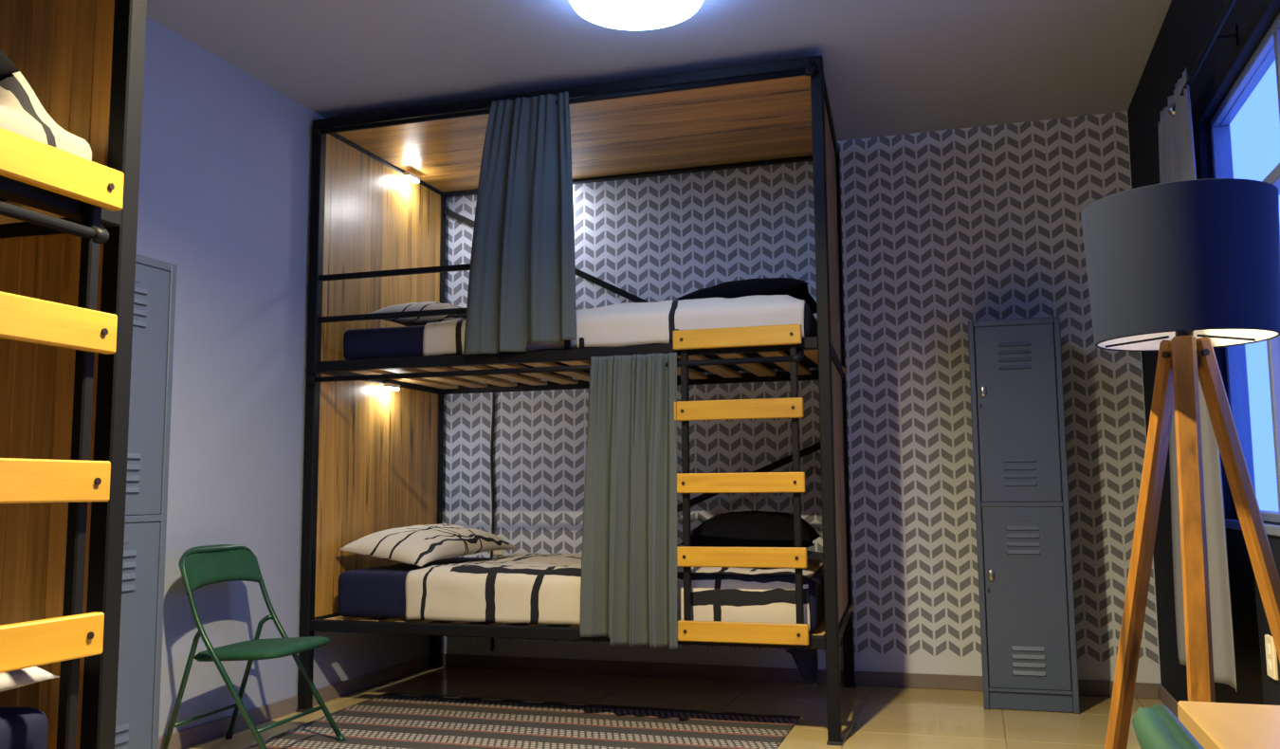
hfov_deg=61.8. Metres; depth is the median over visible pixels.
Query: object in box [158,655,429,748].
baseboard
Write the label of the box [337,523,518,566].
pillow
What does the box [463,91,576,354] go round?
curtain
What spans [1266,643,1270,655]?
socket
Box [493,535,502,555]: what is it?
wall outlet
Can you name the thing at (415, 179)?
diffuser
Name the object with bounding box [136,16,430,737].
wall
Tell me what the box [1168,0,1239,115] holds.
curtain rod
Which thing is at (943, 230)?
wall
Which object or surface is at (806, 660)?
hanging cloth
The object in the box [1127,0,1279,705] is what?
wall
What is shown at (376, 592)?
mattress
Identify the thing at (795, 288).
pillow
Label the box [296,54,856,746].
bunk bed
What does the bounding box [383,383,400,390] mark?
lamp
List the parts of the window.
frame, frame, sill, frame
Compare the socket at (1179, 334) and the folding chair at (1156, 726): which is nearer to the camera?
the folding chair at (1156, 726)
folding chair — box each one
[162,544,346,748]
[1132,704,1204,748]
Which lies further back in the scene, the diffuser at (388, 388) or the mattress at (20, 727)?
the diffuser at (388, 388)
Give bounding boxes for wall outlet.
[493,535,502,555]
[1264,634,1279,680]
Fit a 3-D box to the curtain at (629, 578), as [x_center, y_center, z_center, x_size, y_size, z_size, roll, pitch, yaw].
[-0.042,0.530,4.554,0.435,1.232,0.080,-2,-6,17]
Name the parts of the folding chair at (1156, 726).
backrest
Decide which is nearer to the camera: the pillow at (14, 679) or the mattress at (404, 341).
the pillow at (14, 679)
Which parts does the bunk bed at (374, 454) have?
post, rod, rod, deck rail, deck rail, guard rail, guard rail, post, curtain rod, curtain rod, deck rail, guard post, deck rail, deck rail, rod, rod, post, deck rail, post, deck rail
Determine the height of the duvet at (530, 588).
0.254 m
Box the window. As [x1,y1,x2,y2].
[1209,12,1279,536]
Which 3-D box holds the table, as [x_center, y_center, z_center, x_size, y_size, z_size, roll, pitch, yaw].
[0.787,0.718,0.709,0.557,0.740,1.142,-2,-6,17]
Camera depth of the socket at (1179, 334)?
2.08 m
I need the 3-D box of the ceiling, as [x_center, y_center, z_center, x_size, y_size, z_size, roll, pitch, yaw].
[-0.368,-1.664,2.870,4.184,0.150,6.920,-2,-6,17]
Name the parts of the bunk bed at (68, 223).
deck rail, curtain rod, deck rail, rod, post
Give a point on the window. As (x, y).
(1263, 58)
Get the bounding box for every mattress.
[0,706,48,748]
[337,557,824,631]
[343,303,818,382]
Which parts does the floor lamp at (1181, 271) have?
leg, lamp shade, leg, leg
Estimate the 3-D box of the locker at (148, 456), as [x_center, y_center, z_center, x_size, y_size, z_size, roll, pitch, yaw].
[-1.863,0.505,3.474,0.461,1.800,0.410,-2,-6,17]
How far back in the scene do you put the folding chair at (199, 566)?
4.19 m
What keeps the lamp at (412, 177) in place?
attached to the bunk bed at (374, 454)
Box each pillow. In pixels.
[0,49,20,77]
[0,666,59,692]
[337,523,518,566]
[368,300,466,326]
[675,277,816,313]
[678,510,821,548]
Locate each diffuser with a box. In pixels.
[384,386,399,390]
[403,176,419,182]
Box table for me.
[1177,700,1279,748]
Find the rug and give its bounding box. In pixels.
[245,692,800,748]
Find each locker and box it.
[114,254,176,748]
[968,316,1079,713]
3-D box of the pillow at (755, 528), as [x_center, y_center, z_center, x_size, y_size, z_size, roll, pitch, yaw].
[0.554,0.765,5.158,0.600,0.215,0.860,-2,-6,12]
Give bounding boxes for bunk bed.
[0,0,146,748]
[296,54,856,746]
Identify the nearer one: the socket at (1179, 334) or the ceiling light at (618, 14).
the socket at (1179, 334)
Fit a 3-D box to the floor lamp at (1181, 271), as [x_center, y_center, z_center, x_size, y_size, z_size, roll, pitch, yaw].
[1.091,0.434,1.992,0.559,1.570,0.549,-2,-6,17]
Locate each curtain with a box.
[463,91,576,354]
[579,352,677,649]
[1157,67,1237,692]
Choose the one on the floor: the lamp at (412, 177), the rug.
the rug
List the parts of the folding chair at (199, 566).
leg, backrest, leg, seat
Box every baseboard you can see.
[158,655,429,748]
[440,653,1159,698]
[1158,683,1178,718]
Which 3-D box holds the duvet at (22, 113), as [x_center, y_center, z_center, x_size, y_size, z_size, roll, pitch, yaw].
[-2.011,-0.582,1.617,1.164,0.272,1.842,-2,-6,17]
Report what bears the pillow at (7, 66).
on the duvet at (22, 113)
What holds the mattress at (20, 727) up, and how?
on the bunk bed at (68, 223)
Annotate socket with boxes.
[1174,330,1200,369]
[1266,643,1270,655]
[1267,658,1271,670]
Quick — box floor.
[183,666,1165,748]
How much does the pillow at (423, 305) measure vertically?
0.153 m
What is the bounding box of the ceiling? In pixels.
[146,0,1171,141]
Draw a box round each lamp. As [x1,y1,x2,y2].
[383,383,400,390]
[403,171,420,182]
[1080,178,1279,748]
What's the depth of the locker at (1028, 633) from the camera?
4.95 m
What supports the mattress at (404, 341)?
on the bunk bed at (374, 454)
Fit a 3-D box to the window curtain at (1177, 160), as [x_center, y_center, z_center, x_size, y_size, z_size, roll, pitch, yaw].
[1.935,0.037,3.810,0.051,2.060,1.081,-2,-6,17]
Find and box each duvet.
[0,69,91,161]
[404,552,822,631]
[422,294,805,356]
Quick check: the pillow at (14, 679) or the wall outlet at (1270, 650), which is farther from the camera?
the wall outlet at (1270, 650)
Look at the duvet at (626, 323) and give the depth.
4.72 m
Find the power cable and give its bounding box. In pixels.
[490,392,494,651]
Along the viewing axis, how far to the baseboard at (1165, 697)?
4.86 m
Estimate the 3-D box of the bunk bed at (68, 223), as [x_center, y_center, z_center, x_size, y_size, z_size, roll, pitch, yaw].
[-2.080,-0.249,1.346,1.384,2.845,2.511,-2,-6,17]
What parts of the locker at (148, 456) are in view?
number plate, door, number plate, door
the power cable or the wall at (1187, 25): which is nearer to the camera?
the wall at (1187, 25)
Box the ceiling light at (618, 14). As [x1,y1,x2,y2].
[569,0,703,30]
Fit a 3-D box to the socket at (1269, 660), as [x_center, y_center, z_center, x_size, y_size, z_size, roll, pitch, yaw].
[1.840,0.845,3.113,0.016,0.030,0.030,-2,-6,17]
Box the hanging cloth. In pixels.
[786,648,818,692]
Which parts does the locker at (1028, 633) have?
handle, handle, number plate, door, number plate, door, kick plate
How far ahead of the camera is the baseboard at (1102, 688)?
5.73 m
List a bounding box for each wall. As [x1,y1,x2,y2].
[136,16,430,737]
[440,110,1160,683]
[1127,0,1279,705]
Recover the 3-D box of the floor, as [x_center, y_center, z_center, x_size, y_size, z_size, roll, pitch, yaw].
[-0.344,1.357,2.544,4.184,0.120,6.920,-2,-6,17]

